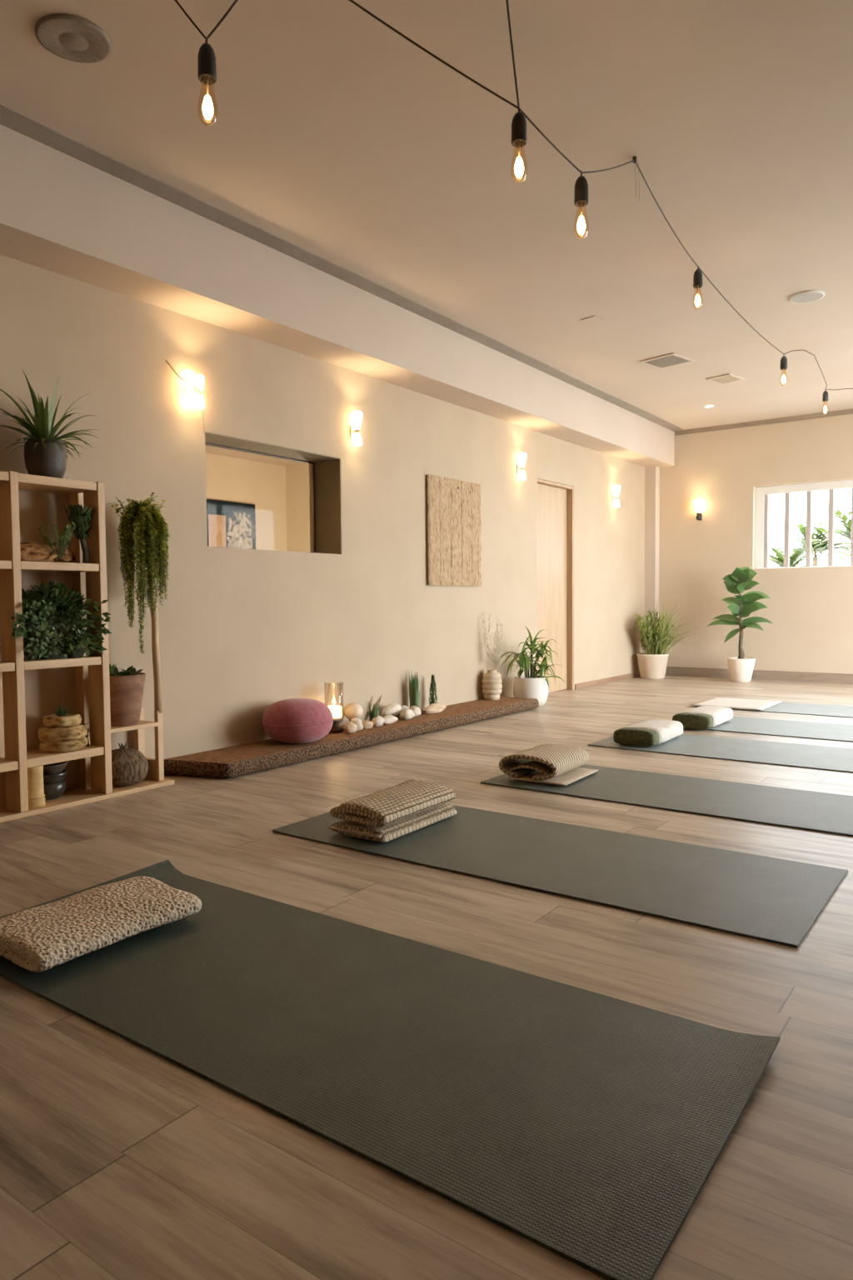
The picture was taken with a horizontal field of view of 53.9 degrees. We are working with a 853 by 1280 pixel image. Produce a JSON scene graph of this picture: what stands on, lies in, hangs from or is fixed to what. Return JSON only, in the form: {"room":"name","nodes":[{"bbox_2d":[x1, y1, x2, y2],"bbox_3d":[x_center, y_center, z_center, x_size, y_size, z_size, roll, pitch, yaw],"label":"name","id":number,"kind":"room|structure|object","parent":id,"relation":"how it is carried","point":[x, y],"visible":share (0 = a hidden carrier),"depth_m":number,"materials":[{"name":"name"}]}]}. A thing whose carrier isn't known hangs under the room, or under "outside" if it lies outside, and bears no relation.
{"room":"exercise studio","nodes":[
{"label":"exercise studio","id":0,"kind":"room"},
{"bbox_2d":[205,452,287,550],"bbox_3d":[-3.442,-0.639,7.130,0.100,2.410,6.380,2,3,36],"label":"wall","id":1,"kind":"structure","parent":0,"point":[262,485],"depth_m":9.22,"materials":[{"name":"paint"}]},
{"bbox_2d":[206,499,256,549],"bbox_3d":[-2.064,-1.200,8.904,0.036,0.531,0.674,2,3,36],"label":"framed picture","id":2,"kind":"object","parent":1,"relation":"attached to","point":[229,524],"visible":0.94,"depth_m":8.87,"materials":[{"name":"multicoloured paper"}]},
{"bbox_2d":[205,445,305,466],"bbox_3d":[-2.225,-1.857,6.124,3.200,0.100,6.480,2,3,36],"label":"ceiling","id":3,"kind":"structure","parent":0,"point":[209,449],"depth_m":8.89,"materials":[{"name":"paint"}]},
{"bbox_2d":[285,463,310,552],"bbox_3d":[-0.308,-0.742,8.738,3.100,2.410,0.100,2,3,36],"label":"wall","id":4,"kind":"structure","parent":0,"point":[297,476],"depth_m":9.46,"materials":[{"name":"paint"}]},
{"bbox_2d":[0,254,644,790],"bbox_3d":[-0.789,-0.732,5.173,0.288,2.740,11.122,2,3,36],"label":"wall","id":5,"kind":"structure","parent":0,"point":[243,632],"depth_m":4.99,"materials":[{"name":"beige paint"}]},
{"bbox_2d":[165,360,208,433],"bbox_3d":[-1.210,-1.252,4.318,0.081,0.333,0.265,2,3,36],"label":"wall sconce","id":6,"kind":"object","parent":5,"relation":"attached to","point":[188,375],"visible":1,"depth_m":4.30,"materials":[{"name":"beige metal"}]},
{"bbox_2d":[205,442,315,552],"bbox_3d":[-1.047,-0.829,5.029,0.028,0.603,1.074,2,3,36],"label":"window","id":7,"kind":"structure","parent":5,"relation":"in","point":[312,472],"depth_m":5.43,"materials":[{"name":"brown metal"}]},
{"bbox_2d":[205,431,341,554],"bbox_3d":[-0.959,-0.829,4.969,0.248,0.609,1.080,2,3,36],"label":"window frame","id":8,"kind":"structure","parent":5,"relation":"attached to","point":[327,468],"depth_m":5.36,"materials":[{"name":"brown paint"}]},
{"bbox_2d":[350,410,362,446],"bbox_3d":[-0.447,-1.355,5.377,0.078,0.223,0.063,2,3,36],"label":"wall sconce","id":9,"kind":"object","parent":5,"relation":"attached to","point":[357,415],"visible":1,"depth_m":5.36,"materials":[{"name":"beige metal"}]},
{"bbox_2d":[516,452,526,480],"bbox_3d":[0.812,-1.472,7.118,0.079,0.234,0.066,2,3,36],"label":"wall sconce","id":10,"kind":"object","parent":5,"relation":"attached to","point":[522,456],"visible":1,"depth_m":7.10,"materials":[{"name":"beige metal"}]},
{"bbox_2d":[537,478,574,692],"bbox_3d":[1.159,-0.478,7.800,0.108,1.949,0.736,2,3,36],"label":"door","id":11,"kind":"structure","parent":5,"relation":"in","point":[555,500],"depth_m":7.89,"materials":[{"name":"brown wood"}]},
{"bbox_2d":[575,671,639,689],"bbox_3d":[1.969,0.414,8.851,0.012,0.052,1.795,2,3,36],"label":"baseboard","id":12,"kind":"structure","parent":5,"relation":"attached to","point":[586,684],"depth_m":8.69,"materials":[{"name":"brown wood"}]},
{"bbox_2d":[612,485,620,507],"bbox_3d":[1.985,-1.500,8.745,0.079,0.234,0.066,2,3,36],"label":"wall sconce","id":13,"kind":"object","parent":5,"relation":"attached to","point":[617,487],"visible":1,"depth_m":8.72,"materials":[{"name":"beige metal"}]},
{"bbox_2d":[0,124,674,467],"bbox_3d":[-0.594,-1.903,4.970,0.293,0.384,11.122,2,3,36],"label":"soffit","id":14,"kind":"structure","parent":0,"point":[61,213],"depth_m":4.38,"materials":[{"name":"paint"}]},
{"bbox_2d":[0,675,852,1279],"bbox_3d":[-0.182,0.718,4.690,9.400,0.120,11.322,2,3,36],"label":"floor","id":15,"kind":"structure","parent":0,"point":[119,1161],"depth_m":1.72,"materials":[{"name":"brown wood"}]},
{"bbox_2d":[0,470,174,822],"bbox_3d":[-1.677,0.017,3.579,0.234,1.412,1.235,2,3,36],"label":"shelf","id":16,"kind":"object","parent":15,"relation":"on","point":[92,673],"visible":0.84,"depth_m":3.65,"materials":[{"name":"beige wood"}]},
{"bbox_2d":[27,765,45,808],"bbox_3d":[-1.660,0.614,3.538,0.091,0.178,0.091,2,3,36],"label":"log","id":17,"kind":"object","parent":16,"relation":"on","point":[37,798],"visible":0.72,"depth_m":3.51,"materials":[{"name":"brown wood"}]},
{"bbox_2d":[20,541,57,561],"bbox_3d":[-1.686,-0.374,3.558,0.137,0.091,0.225,2,3,36],"label":"log","id":18,"kind":"object","parent":16,"relation":"on","point":[29,551],"visible":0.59,"depth_m":3.53,"materials":[{"name":"brown wood"}]},
{"bbox_2d":[24,437,67,478],"bbox_3d":[-1.638,-0.772,3.604,0.170,0.168,0.170,2,3,36],"label":"pot","id":19,"kind":"object","parent":16,"relation":"on","point":[48,460],"depth_m":3.54,"materials":[{"name":"ceramic"}]},
{"bbox_2d":[0,370,100,478],"bbox_3d":[-1.600,-0.910,3.559,0.357,0.447,0.507,2,3,36],"label":"potted plant","id":20,"kind":"object","parent":16,"relation":"on","point":[45,455],"visible":0.94,"depth_m":3.54,"materials":[{"name":"plant"}]},
{"bbox_2d":[43,760,68,799],"bbox_3d":[-1.655,0.618,3.679,0.146,0.157,0.149,2,3,36],"label":"stacked bowls","id":21,"kind":"object","parent":16,"relation":"on","point":[54,774],"visible":0.63,"depth_m":3.64,"materials":[{"name":"ceramic"}]},
{"bbox_2d":[38,521,75,562],"bbox_3d":[-1.571,-0.418,3.557,0.106,0.176,0.157,2,3,36],"label":"herb sprig","id":22,"kind":"object","parent":16,"relation":"on","point":[62,542],"visible":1,"depth_m":3.56,"materials":[{"name":"green plant"}]},
{"bbox_2d":[10,580,111,659],"bbox_3d":[-1.633,-0.085,3.605,0.294,0.345,0.453,2,3,36],"label":"bushy plant","id":23,"kind":"object","parent":16,"relation":"on","point":[37,612],"visible":0.91,"depth_m":3.58,"materials":[{"name":"green plant"}]},
{"bbox_2d":[37,705,87,752],"bbox_3d":[-1.596,0.381,3.671,0.202,0.202,0.205,2,3,36],"label":"planter","id":24,"kind":"object","parent":16,"relation":"on","point":[61,732],"visible":1,"depth_m":3.61,"materials":[{"name":"stone"}]},
{"bbox_2d":[53,548,76,562],"bbox_3d":[-1.608,-0.371,3.704,0.100,0.069,0.105,2,3,36],"label":"chunk","id":25,"kind":"object","parent":16,"relation":"on","point":[70,557],"visible":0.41,"depth_m":3.67,"materials":[{"name":"brown wood"}]},
{"bbox_2d":[64,636,87,658],"bbox_3d":[-1.536,0.030,3.665,0.079,0.094,0.114,2,3,36],"label":"moss mound","id":26,"kind":"object","parent":16,"relation":"on","point":[69,656],"visible":0.54,"depth_m":3.64,"materials":[{"name":"plant"}]},
{"bbox_2d":[64,503,95,563],"bbox_3d":[-1.514,-0.467,3.702,0.102,0.260,0.166,0,3,18],"label":"tree","id":27,"kind":"object","parent":16,"relation":"on","point":[77,513],"visible":0.96,"depth_m":3.67,"materials":[{"name":"green plant"}]},
{"bbox_2d":[83,721,89,746],"bbox_3d":[-1.527,0.422,3.747,0.036,0.115,0.043,2,3,36],"label":"twig","id":28,"kind":"object","parent":16,"relation":"on","point":[87,735],"visible":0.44,"depth_m":3.75,"materials":[{"name":"brown wood"}]},
{"bbox_2d":[109,663,145,726],"bbox_3d":[-1.427,0.248,3.926,0.217,0.295,0.222,-1,3,-8],"label":"terracotta pot","id":29,"kind":"object","parent":16,"relation":"on","point":[127,687],"visible":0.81,"depth_m":3.86,"materials":[{"name":"ceramic"}]},
{"bbox_2d":[111,741,148,786],"bbox_3d":[-1.428,0.581,3.945,0.220,0.201,0.219,2,3,36],"label":"gourd","id":30,"kind":"object","parent":16,"relation":"on","point":[129,766],"visible":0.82,"depth_m":3.87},
{"bbox_2d":[107,492,169,653],"bbox_3d":[-1.337,-0.305,3.942,0.248,0.735,0.286,2,3,36],"label":"trailing plant","id":31,"kind":"object","parent":16,"relation":"hanging from","point":[144,515],"visible":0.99,"depth_m":3.89,"materials":[{"name":"green plant"}]},
{"bbox_2d":[163,696,539,778],"bbox_3d":[-0.223,0.577,5.485,0.390,0.074,3.343,2,3,36],"label":"platform","id":32,"kind":"object","parent":15,"relation":"on","point":[247,758],"visible":1,"depth_m":4.76,"materials":[{"name":"brown wood"}]},
{"bbox_2d":[261,698,334,743],"bbox_3d":[-0.730,0.457,4.755,0.407,0.244,0.407,2,3,36],"label":"round cushion","id":33,"kind":"object","parent":32,"relation":"on","point":[292,720],"visible":1,"depth_m":4.61,"materials":[{"name":"fabric"}]},
{"bbox_2d":[324,681,344,732],"bbox_3d":[-0.565,0.409,5.122,0.120,0.301,0.120,2,3,36],"label":"candle holder","id":34,"kind":"object","parent":32,"relation":"on","point":[337,711],"visible":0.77,"depth_m":5.09,"materials":[{"name":"clear glass"}]},
{"bbox_2d":[328,698,340,718],"bbox_3d":[-0.565,0.413,5.122,0.100,0.122,0.100,2,3,36],"label":"candle","id":35,"kind":"object","parent":34,"relation":"on","point":[335,709],"depth_m":5.08,"materials":[{"name":"white wax"}]},
{"bbox_2d":[344,721,357,733],"bbox_3d":[-0.459,0.528,5.070,0.072,0.067,0.107,1,3,24],"label":"pebble","id":36,"kind":"object","parent":32,"relation":"on","point":[350,727],"visible":1,"depth_m":5.04,"materials":[{"name":"beige stone"}]},
{"bbox_2d":[343,702,363,721],"bbox_3d":[-0.467,0.474,5.337,0.126,0.149,0.123,2,3,36],"label":"ball ornament","id":37,"kind":"object","parent":32,"relation":"on","point":[352,710],"visible":0.72,"depth_m":5.29,"materials":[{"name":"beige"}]},
{"bbox_2d":[350,717,363,730],"bbox_3d":[-0.434,0.519,5.155,0.091,0.078,0.092,0,3,19],"label":"pebble","id":38,"kind":"object","parent":32,"relation":"on","point":[357,721],"visible":0.62,"depth_m":5.13,"materials":[{"name":"white stone"}]},
{"bbox_2d":[361,720,373,729],"bbox_3d":[-0.378,0.528,5.232,0.095,0.051,0.059,-2,3,-31],"label":"pebble","id":39,"kind":"object","parent":32,"relation":"on","point":[367,724],"visible":0.78,"depth_m":5.21,"materials":[{"name":"beige stone"}]},
{"bbox_2d":[365,700,379,721],"bbox_3d":[-0.343,0.469,5.453,0.092,0.146,0.062,-2,3,-22],"label":"succulent","id":40,"kind":"object","parent":32,"relation":"on","point":[375,713],"visible":0.72,"depth_m":5.44,"materials":[{"name":"green plant"}]},
{"bbox_2d":[369,694,383,720],"bbox_3d":[-0.336,0.452,5.589,0.064,0.176,0.106,2,3,36],"label":"feather","id":41,"kind":"object","parent":32,"relation":"on","point":[379,700],"visible":0.52,"depth_m":5.60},
{"bbox_2d":[371,715,384,726],"bbox_3d":[-0.312,0.516,5.334,0.079,0.064,0.103,1,3,24],"label":"pebble","id":42,"kind":"object","parent":32,"relation":"on","point":[378,721],"visible":0.96,"depth_m":5.30,"materials":[{"name":"white stone"}]},
{"bbox_2d":[383,715,397,724],"bbox_3d":[-0.252,0.517,5.435,0.081,0.052,0.178,1,3,29],"label":"pebble","id":43,"kind":"object","parent":32,"relation":"on","point":[389,719],"visible":0.84,"depth_m":5.40,"materials":[{"name":"white stone"}]},
{"bbox_2d":[381,703,401,716],"bbox_3d":[-0.236,0.475,5.653,0.109,0.095,0.180,2,3,36],"label":"pebble","id":44,"kind":"object","parent":32,"relation":"on","point":[393,709],"visible":0.91,"depth_m":5.61,"materials":[{"name":"white stone"}]},
{"bbox_2d":[396,705,409,715],"bbox_3d":[-0.160,0.489,5.819,0.087,0.069,0.147,1,3,24],"label":"pebble","id":45,"kind":"object","parent":32,"relation":"on","point":[403,707],"visible":0.42,"depth_m":5.78,"materials":[{"name":"white stone"}]},
{"bbox_2d":[400,709,414,719],"bbox_3d":[-0.135,0.499,5.633,0.092,0.066,0.149,1,3,24],"label":"pebble","id":46,"kind":"object","parent":32,"relation":"on","point":[406,714],"visible":1,"depth_m":5.59,"materials":[{"name":"white stone"}]},
{"bbox_2d":[408,670,422,707],"bbox_3d":[-0.081,0.360,5.902,0.103,0.317,0.096,2,3,36],"label":"snake plant","id":47,"kind":"object","parent":32,"relation":"on","point":[414,692],"visible":0.73,"depth_m":5.87,"materials":[{"name":"green plant"}]},
{"bbox_2d":[409,705,421,716],"bbox_3d":[-0.083,0.490,5.765,0.093,0.071,0.124,0,3,7],"label":"pebble","id":48,"kind":"object","parent":32,"relation":"on","point":[417,711],"visible":0.68,"depth_m":5.73,"materials":[{"name":"white stone"}]},
{"bbox_2d":[428,674,438,704],"bbox_3d":[0.047,0.377,6.072,0.070,0.266,0.072,2,3,36],"label":"plant","id":49,"kind":"object","parent":32,"relation":"on","point":[432,688],"visible":0.95,"depth_m":6.06,"materials":[{"name":"green plant"}]},
{"bbox_2d":[421,703,446,714],"bbox_3d":[0.056,0.483,5.955,0.089,0.064,0.302,1,3,33],"label":"stone","id":50,"kind":"object","parent":32,"relation":"on","point":[433,707],"visible":1,"depth_m":5.90,"materials":[{"name":"beige stone"}]},
{"bbox_2d":[480,611,504,699],"bbox_3d":[0.533,0.122,6.689,0.219,0.707,0.170,1,3,25],"label":"vase","id":51,"kind":"object","parent":32,"relation":"on","point":[492,686],"visible":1,"depth_m":6.65,"materials":[{"name":"beige ceramic"}]},
{"bbox_2d":[0,859,780,1279],"bbox_3d":[-0.286,0.772,1.895,1.890,0.040,0.712,2,3,36],"label":"yoga mat","id":52,"kind":"object","parent":15,"relation":"on","point":[587,1127],"visible":0.86,"depth_m":1.60,"materials":[{"name":"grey rubber"}]},
{"bbox_2d":[0,876,201,972],"bbox_3d":[-0.882,0.728,2.201,0.333,0.066,0.480,2,3,36],"label":"cushion","id":53,"kind":"object","parent":52,"relation":"on","point":[43,937],"visible":1,"depth_m":2.13,"materials":[{"name":"beige fabric"}]},
{"bbox_2d":[497,626,565,705],"bbox_3d":[0.883,0.213,6.893,0.742,0.659,0.409,-2,3,-36],"label":"yucca","id":54,"kind":"object","parent":15,"relation":"on","point":[532,685],"visible":0.98,"depth_m":6.86,"materials":[{"name":"green plant"}]},
{"bbox_2d":[272,805,848,947],"bbox_3d":[0.380,0.730,2.936,1.871,0.012,0.713,2,3,36],"label":"yoga mat","id":55,"kind":"object","parent":15,"relation":"on","point":[779,901],"visible":0.84,"depth_m":2.71,"materials":[{"name":"grey rubber"}]},
{"bbox_2d":[329,779,456,842],"bbox_3d":[-0.123,0.652,3.256,0.264,0.125,0.503,1,3,35],"label":"folded blanket","id":56,"kind":"object","parent":55,"relation":"on","point":[387,814],"visible":1,"depth_m":3.12,"materials":[{"name":"beige fabric"}]},
{"bbox_2d":[480,764,852,836],"bbox_3d":[1.214,0.688,3.733,1.878,0.007,0.663,2,3,36],"label":"yoga mat","id":57,"kind":"object","parent":15,"relation":"on","point":[796,808],"visible":0.84,"depth_m":3.67,"materials":[{"name":"grey rubber"}]},
{"bbox_2d":[499,743,598,785],"bbox_3d":[0.603,0.600,4.132,0.356,0.122,0.410,1,3,34],"label":"folded blanket","id":58,"kind":"object","parent":57,"relation":"on","point":[557,764],"visible":1,"depth_m":4.04,"materials":[{"name":"beige fabric"}]},
{"bbox_2d":[635,598,706,679],"bbox_3d":[2.594,-0.029,9.009,0.761,0.912,0.786,-3,4,-44],"label":"potted grass","id":59,"kind":"object","parent":15,"relation":"on","point":[652,663],"depth_m":9.08,"materials":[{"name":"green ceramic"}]},
{"bbox_2d":[588,733,852,772],"bbox_3d":[1.929,0.633,4.752,1.872,0.007,0.700,2,3,36],"label":"yoga mat","id":60,"kind":"object","parent":15,"relation":"on","point":[823,757],"visible":0.74,"depth_m":4.77,"materials":[{"name":"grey rubber"}]},
{"bbox_2d":[613,719,683,746],"bbox_3d":[1.370,0.563,5.134,0.269,0.103,0.540,1,3,35],"label":"rolled blanket","id":61,"kind":"object","parent":60,"relation":"on","point":[649,732],"visible":1,"depth_m":4.96,"materials":[{"name":"white fabric"}]},
{"bbox_2d":[707,566,773,682],"bbox_3d":[3.260,-0.163,8.736,0.633,1.195,0.334,2,4,45],"label":"rubber plant","id":62,"kind":"object","parent":15,"relation":"on","point":[741,668],"visible":1,"depth_m":8.69,"materials":[{"name":"green plant"}]},
{"bbox_2d":[695,701,852,717],"bbox_3d":[3.123,0.542,6.447,1.900,0.007,0.670,2,3,36],"label":"yoga mat","id":63,"kind":"object","parent":15,"relation":"on","point":[783,707],"visible":0.56,"depth_m":6.49,"materials":[{"name":"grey rubber"}]},
{"bbox_2d":[690,696,782,709],"bbox_3d":[2.527,0.516,6.833,0.560,0.010,0.620,2,3,36],"label":"towel","id":64,"kind":"object","parent":63,"relation":"on","point":[739,703],"visible":0.97,"depth_m":6.79,"materials":[{"name":"white fabric"}]},
{"bbox_2d":[703,716,852,741],"bbox_3d":[2.658,0.595,5.431,1.865,0.007,0.705,2,3,36],"label":"yoga mat","id":65,"kind":"object","parent":15,"relation":"on","point":[834,732],"visible":0.81,"depth_m":5.57,"materials":[{"name":"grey rubber"}]},
{"bbox_2d":[672,705,733,729],"bbox_3d":[1.912,0.528,5.772,0.268,0.103,0.560,1,3,35],"label":"rolled blanket","id":66,"kind":"object","parent":65,"relation":"on","point":[702,717],"visible":0.93,"depth_m":5.58,"materials":[{"name":"white fabric"}]},
{"bbox_2d":[0,0,852,429],"bbox_3d":[1.388,-2.119,3.558,5.650,0.150,11.572,2,3,36],"label":"ceiling","id":67,"kind":"structure","parent":0,"point":[330,132],"depth_m":3.48,"materials":[{"name":"paint"}]},
{"bbox_2d":[35,13,111,63],"bbox_3d":[-1.163,-1.978,2.764,0.234,0.012,0.234,2,3,36],"label":"ceiling speaker","id":68,"kind":"object","parent":67,"relation":"attached to","point":[71,37],"visible":1,"depth_m":2.75},
{"bbox_2d":[0,105,684,431],"bbox_3d":[-0.432,-2.087,4.835,0.118,0.006,11.110,2,3,36],"label":"trim","id":69,"kind":"structure","parent":67,"relation":"attached to","point":[9,118],"depth_m":4.25,"materials":[{"name":"grey paint"}]},
{"bbox_2d":[174,0,852,389],"bbox_3d":[1.863,-1.969,4.871,0.828,0.282,7.182,2,4,42],"label":"cord","id":70,"kind":"object","parent":67,"relation":"hanging from","point":[635,157],"visible":1,"depth_m":2.73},
{"bbox_2d":[197,36,216,119],"bbox_3d":[-0.634,-1.614,2.422,0.057,0.246,0.056,2,3,36],"label":"hanging bulb","id":71,"kind":"object","parent":70,"relation":"hanging from","point":[207,67],"visible":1,"depth_m":2.41,"materials":[{"name":"black plastic"}]},
{"bbox_2d":[197,43,216,84],"bbox_3d":[-0.634,-1.669,2.420,0.053,0.100,0.052,2,3,36],"label":"socket","id":72,"kind":"object","parent":71,"relation":"attached to","point":[207,67],"depth_m":2.40,"materials":[{"name":"black plastic"}]},
{"bbox_2d":[511,108,527,178],"bbox_3d":[0.309,-1.649,2.793,0.057,0.246,0.056,2,3,36],"label":"bulb","id":73,"kind":"object","parent":70,"relation":"hanging from","point":[519,134],"visible":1,"depth_m":2.78,"materials":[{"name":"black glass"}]},
{"bbox_2d":[511,111,527,147],"bbox_3d":[0.308,-1.704,2.791,0.053,0.100,0.052,2,3,36],"label":"socket","id":74,"kind":"object","parent":73,"relation":"attached to","point":[519,134],"depth_m":2.77,"materials":[{"name":"black plastic"}]},
{"bbox_2d":[574,170,589,234],"bbox_3d":[0.576,-1.617,3.118,0.057,0.246,0.056,2,3,36],"label":"bulb","id":75,"kind":"object","parent":70,"relation":"hanging from","point":[581,193],"visible":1,"depth_m":3.10,"materials":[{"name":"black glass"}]},
{"bbox_2d":[574,175,589,206],"bbox_3d":[0.576,-1.672,3.115,0.053,0.100,0.052,2,3,36],"label":"socket","id":76,"kind":"object","parent":75,"relation":"attached to","point":[581,193],"depth_m":3.10,"materials":[{"name":"black plastic"}]},
{"bbox_2d":[693,265,703,306],"bbox_3d":[1.480,-1.920,4.570,0.054,0.234,0.054,2,3,36],"label":"hanging bulb","id":77,"kind":"object","parent":70,"relation":"hanging from","point":[697,277],"visible":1,"depth_m":4.55,"materials":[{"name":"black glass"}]},
{"bbox_2d":[693,269,703,288],"bbox_3d":[1.480,-1.972,4.567,0.050,0.095,0.050,2,3,36],"label":"socket","id":78,"kind":"object","parent":77,"relation":"attached to","point":[697,277],"depth_m":4.55,"materials":[{"name":"black plastic"}]},
{"bbox_2d":[780,353,787,383],"bbox_3d":[2.626,-1.986,6.160,0.054,0.234,0.054,2,3,36],"label":"bulb","id":79,"kind":"object","parent":70,"relation":"hanging from","point":[783,366],"visible":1,"depth_m":6.14,"materials":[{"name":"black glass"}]},
{"bbox_2d":[780,355,787,369],"bbox_3d":[2.626,-2.038,6.157,0.050,0.095,0.050,2,3,36],"label":"socket","id":80,"kind":"object","parent":79,"relation":"attached to","point":[783,366],"depth_m":6.14,"materials":[{"name":"black plastic"}]},
{"bbox_2d":[822,390,828,413],"bbox_3d":[3.432,-2.049,7.208,0.051,0.221,0.051,2,3,36],"label":"bulb","id":81,"kind":"object","parent":70,"relation":"hanging from","point":[825,396],"visible":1,"depth_m":7.20,"materials":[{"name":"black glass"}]},
{"bbox_2d":[822,390,828,401],"bbox_3d":[3.431,-2.098,7.206,0.048,0.090,0.047,2,3,36],"label":"socket","id":82,"kind":"object","parent":81,"relation":"attached to","point":[825,396],"depth_m":7.19,"materials":[{"name":"black plastic"}]},
{"bbox_2d":[580,315,602,323],"bbox_3d":[1.100,-2.135,5.588,0.100,0.008,0.110,-3,4,-44],"label":"cover plate","id":83,"kind":"object","parent":67,"relation":"attached to","point":[591,319],"visible":1,"depth_m":5.57,"materials":[{"name":"paint"}]},
{"bbox_2d":[640,352,694,369],"bbox_3d":[1.885,-2.187,6.571,0.300,0.012,0.300,-3,4,-42],"label":"ceiling vent","id":84,"kind":"object","parent":67,"relation":"in","point":[672,359],"visible":1,"depth_m":6.56,"materials":[{"name":"metal"}]},
{"bbox_2d":[704,405,714,407],"bbox_3d":[2.745,-2.270,8.143,0.100,0.010,0.100,2,3,36],"label":"recessed light","id":85,"kind":"object","parent":67,"relation":"in","point":[705,406],"visible":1,"depth_m":8.12,"materials":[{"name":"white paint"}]},
{"bbox_2d":[706,373,745,384],"bbox_3d":[2.543,-2.219,7.124,0.250,0.012,0.220,-3,4,-40],"label":"ceiling vent","id":86,"kind":"object","parent":67,"relation":"in","point":[729,377],"visible":1,"depth_m":7.11,"materials":[{"name":"metal"}]},
{"bbox_2d":[790,290,825,303],"bbox_3d":[2.358,-2.124,5.188,0.204,0.011,0.204,2,3,36],"label":"ceiling speaker","id":87,"kind":"object","parent":67,"relation":"attached to","point":[809,296],"visible":1,"depth_m":5.17,"materials":[{"name":"white paint"}]},
{"bbox_2d":[791,292,823,302],"bbox_3d":[2.358,-2.119,5.189,0.180,0.001,0.180,2,3,36],"label":"grille","id":88,"kind":"object","parent":87,"relation":"attached to","point":[799,297],"depth_m":5.18,"materials":[{"name":"white plastic"}]},
{"bbox_2d":[513,675,548,705],"bbox_3d":[0.864,0.422,6.961,0.292,0.236,0.292,2,3,36],"label":"pot","id":89,"kind":"object","parent":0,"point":[527,686],"depth_m":6.84,"materials":[{"name":"white ceramic"}]},
{"bbox_2d":[644,465,659,652],"bbox_3d":[2.566,-0.777,9.539,0.125,2.356,0.122,2,3,36],"label":"pillar","id":90,"kind":"structure","parent":0,"point":[652,474],"depth_m":9.48,"materials":[{"name":"paint"}]},
{"bbox_2d":[636,652,669,679],"bbox_3d":[2.491,0.284,9.229,0.344,0.268,0.344,2,3,36],"label":"pot","id":91,"kind":"object","parent":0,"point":[652,665],"depth_m":9.11,"materials":[{"name":"beige ceramic"}]},
{"bbox_2d":[659,414,852,674],"bbox_3d":[4.711,-0.923,8.212,5.650,2.740,0.250,2,3,36],"label":"wall","id":92,"kind":"structure","parent":0,"point":[810,610],"depth_m":8.96,"materials":[{"name":"beige paint"}]},
{"bbox_2d":[693,499,704,520],"bbox_3d":[2.988,-1.431,9.207,0.110,0.226,0.109,2,3,36],"label":"wall sconce","id":93,"kind":"object","parent":92,"relation":"attached to","point":[698,503],"visible":1,"depth_m":9.18,"materials":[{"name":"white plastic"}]},
{"bbox_2d":[665,666,852,684],"bbox_3d":[4.716,0.403,8.117,5.075,0.100,0.014,2,3,36],"label":"baseboard","id":94,"kind":"structure","parent":92,"relation":"attached to","point":[672,671],"depth_m":8.86,"materials":[{"name":"brown wood"}]},
{"bbox_2d":[675,408,852,435],"bbox_3d":[4.767,-2.257,7.938,4.895,0.050,0.012,2,3,36],"label":"trim","id":95,"kind":"structure","parent":92,"relation":"attached to","point":[846,412],"depth_m":8.79,"materials":[{"name":"beige paint"}]},
{"bbox_2d":[755,479,852,569],"bbox_3d":[4.446,-1.177,8.389,2.198,0.875,0.070,2,3,36],"label":"window","id":96,"kind":"structure","parent":92,"relation":"in","point":[762,493],"depth_m":8.80,"materials":[{"name":"white paint"}]},
{"label":"outside","id":97,"kind":"structure","parent":0,"visible":0},
{"bbox_3d":[14.811,0.297,11.280,26.000,0.120,16.428,2,3,36],"label":"ground","id":98,"kind":"structure","parent":97,"visible":0},
{"bbox_2d":[768,544,815,567],"bbox_3d":[4.819,-0.487,11.180,0.838,1.626,0.955,0,3,6],"label":"palm","id":99,"kind":"object","parent":98,"relation":"on","point":[796,557],"visible":0.4,"depth_m":11.10,"materials":[{"name":"green plant"}]},
{"bbox_2d":[790,513,850,566],"bbox_3d":[4.865,-0.591,10.312,0.961,1.917,1.160,2,3,36],"label":"palm","id":100,"kind":"object","parent":98,"relation":"on","point":[818,544],"visible":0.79,"depth_m":10.23,"materials":[{"name":"green plant"}]},
{"bbox_2d":[817,499,851,561],"bbox_3d":[5.987,-0.844,11.618,1.220,2.277,1.321,2,3,36],"label":"palm","id":101,"kind":"object","parent":98,"relation":"on","point":[847,533],"visible":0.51,"depth_m":11.53,"materials":[{"name":"green plant"}]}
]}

